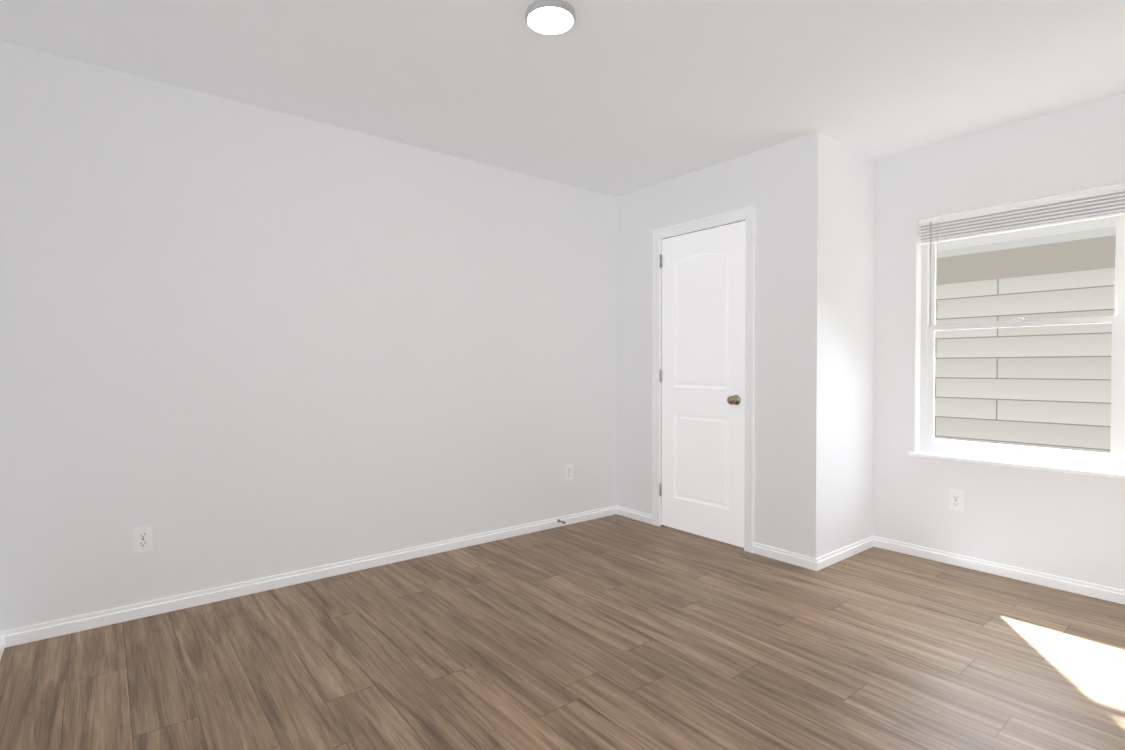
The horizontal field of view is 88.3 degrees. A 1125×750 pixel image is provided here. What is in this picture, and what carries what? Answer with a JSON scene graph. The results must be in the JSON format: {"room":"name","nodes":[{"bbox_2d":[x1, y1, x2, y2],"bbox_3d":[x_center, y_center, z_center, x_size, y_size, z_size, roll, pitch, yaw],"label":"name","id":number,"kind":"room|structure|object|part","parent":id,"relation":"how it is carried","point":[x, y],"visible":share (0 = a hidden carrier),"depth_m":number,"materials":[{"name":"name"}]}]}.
{"room":"empty bedroom","nodes":[
{"label":"empty bedroom","id":0,"kind":"room"},
{"bbox_2d":[0,42,616,631],"bbox_3d":[-0.680,-0.135,3.674,4.410,2.440,0.120,-1,1,-39],"label":"wall","id":1,"kind":"structure","parent":0,"point":[240,342],"depth_m":2.92,"materials":[{"name":"paint"}]},
{"bbox_2d":[133,525,152,552],"bbox_3d":[-1.903,0.744,2.628,0.070,0.115,0.007,-1,1,-39],"label":"electrical outlet","id":2,"kind":"object","parent":1,"relation":"attached to","point":[142,539],"visible":1,"depth_m":2.62,"materials":[{"name":"white plastic"}]},
{"bbox_2d":[0,505,616,647],"bbox_3d":[-0.924,1.056,3.409,3.440,0.066,0.014,-1,1,-39],"label":"baseboard","id":3,"kind":"structure","parent":1,"relation":"attached to","point":[33,633],"depth_m":2.93,"materials":[{"name":"paint"}]},
{"bbox_2d":[565,464,572,480],"bbox_3d":[0.047,0.704,4.184,0.070,0.115,0.007,-1,1,-39],"label":"electrical outlet","id":4,"kind":"object","parent":1,"relation":"attached to","point":[568,472],"visible":1,"depth_m":4.18,"materials":[{"name":"white plastic"}]},
{"bbox_2d":[0,514,1124,749],"bbox_3d":[0.636,1.157,2.042,4.410,0.100,4.340,-1,1,-39],"label":"floor","id":5,"kind":"structure","parent":0,"point":[614,632],"depth_m":2.23,"materials":[{"name":"brown wood"}]},
{"bbox_2d":[0,0,1124,196],"bbox_3d":[0.636,-1.383,2.008,4.410,0.100,4.340,-1,1,-39],"label":"ceiling","id":6,"kind":"structure","parent":0,"point":[616,98],"depth_m":2.52,"materials":[{"name":"paint"}]},
{"bbox_2d":[526,0,574,34],"bbox_3d":[-0.044,-1.315,2.139,0.184,0.037,0.184,-1,1,-39],"label":"recessed light","id":7,"kind":"object","parent":6,"relation":"in","point":[550,17],"visible":0.98,"depth_m":2.10,"materials":[{"name":"grey"}]},
{"bbox_2d":[616,131,828,558],"bbox_3d":[0.962,-0.137,3.884,0.120,2.440,1.600,-1,1,-39],"label":"wall","id":8,"kind":"structure","parent":0,"point":[783,188],"depth_m":3.44,"materials":[{"name":"paint"}]},
{"bbox_2d":[616,506,651,523],"bbox_3d":[0.537,1.044,4.325,0.014,0.066,0.378,-1,1,-39],"label":"baseboard","id":9,"kind":"structure","parent":8,"relation":"attached to","point":[635,515],"depth_m":4.32,"materials":[{"name":"paint"}]},
{"bbox_2d":[660,221,744,547],"bbox_3d":[0.902,0.057,3.844,0.104,2.028,0.688,-1,1,-39],"label":"door","id":10,"kind":"structure","parent":8,"relation":"in","point":[703,352],"depth_m":3.83,"materials":[{"name":"paint"}]},
{"bbox_3d":[0.699,0.005,4.113,0.012,1.709,0.012,-1,1,-39],"label":"door hinge","id":11,"kind":"part","parent":10,"relation":"part of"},
{"bbox_3d":[1.064,0.156,3.614,0.069,0.066,0.066,-1,1,-39],"label":"door knob","id":12,"kind":"part","parent":10,"relation":"part of","materials":[{"name":"silver metal"}]},
{"bbox_2d":[652,206,754,552],"bbox_3d":[0.955,0.028,3.881,0.141,2.110,0.820,-1,1,-39],"label":"door frame","id":13,"kind":"structure","parent":8,"relation":"attached to","point":[747,214],"depth_m":3.64,"materials":[{"name":"paint"}]},
{"bbox_2d":[753,542,817,570],"bbox_3d":[1.291,1.056,3.381,0.014,0.066,0.406,-1,1,-39],"label":"baseboard","id":14,"kind":"structure","parent":8,"relation":"attached to","point":[803,561],"depth_m":3.36,"materials":[{"name":"paint"}]},
{"bbox_2d":[826,137,874,553],"bbox_3d":[1.756,-0.133,3.571,0.730,2.440,0.120,-1,1,-39],"label":"wall","id":15,"kind":"structure","parent":0,"point":[851,257],"depth_m":3.47,"materials":[{"name":"paint"}]},
{"bbox_2d":[816,536,873,569],"bbox_3d":[1.691,1.056,3.449,0.696,0.066,0.014,-1,1,-39],"label":"baseboard","id":16,"kind":"structure","parent":15,"relation":"attached to","point":[834,557],"depth_m":3.43,"materials":[{"name":"paint"}]},
{"bbox_2d":[873,93,1124,590],"bbox_3d":[2.841,-0.122,2.685,0.140,2.440,2.620,-1,1,-39],"label":"wall","id":17,"kind":"structure","parent":0,"point":[1069,525],"depth_m":3.23,"materials":[{"name":"paint"}]},
{"bbox_2d":[949,489,962,511],"bbox_3d":[2.251,0.718,3.317,0.007,0.115,0.070,-1,1,-39],"label":"outlet","id":18,"kind":"object","parent":17,"relation":"attached to","point":[956,500],"visible":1,"depth_m":3.31,"materials":[{"name":"white plastic"}]},
{"bbox_2d":[873,536,1124,604],"bbox_3d":[2.739,1.065,2.705,0.014,0.066,2.486,-1,1,-39],"label":"baseboard","id":19,"kind":"structure","parent":17,"relation":"attached to","point":[1110,594],"depth_m":3.12,"materials":[{"name":"paint"}]},
{"bbox_2d":[909,451,1124,479],"bbox_3d":[2.428,0.481,3.143,0.100,0.022,0.970,-1,1,-39],"label":"window sill","id":20,"kind":"structure","parent":17,"relation":"attached to","point":[1065,469],"depth_m":3.07,"materials":[{"name":"paint"}]},
{"bbox_2d":[920,215,1124,471],"bbox_3d":[2.487,-0.229,3.181,0.068,1.397,0.918,-1,1,-39],"label":"window","id":21,"kind":"structure","parent":17,"relation":"in","point":[1114,460],"depth_m":3.12,"materials":[{"name":"white plastic"}]},
{"bbox_2d":[919,183,1124,326],"bbox_3d":[2.429,-0.603,3.130,0.046,0.646,0.904,-1,1,-39],"label":"window blind","id":22,"kind":"object","parent":21,"relation":"attached to","point":[1093,203],"visible":0.96,"depth_m":3.08,"materials":[{"name":"white plastic"}]},
{"bbox_3d":[-1.040,-0.095,0.687,0.120,2.440,4.100,-1,1,-39],"label":"wall","id":23,"kind":"structure","parent":0,"visible":0},
{"bbox_2d":[0,633,4,659],"bbox_3d":[-0.988,1.091,0.744,0.014,0.066,4.072,-1,1,-39],"label":"baseboard","id":24,"kind":"structure","parent":23,"relation":"attached to","point":[2,643],"depth_m":2.29,"materials":[{"name":"paint"}]},
{"bbox_3d":[4.097,1.437,3.593,2.930,0.100,16.000,-1,1,-39],"label":"ground","id":25,"kind":"structure","parent":0,"visible":0},
{"bbox_2d":[931,216,1116,471],"bbox_3d":[6.570,-1.179,5.533,4.600,5.080,16.000,-1,1,-39],"label":"neighbor house","id":26,"kind":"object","parent":25,"relation":"on","point":[1035,300],"depth_m":5.48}
]}

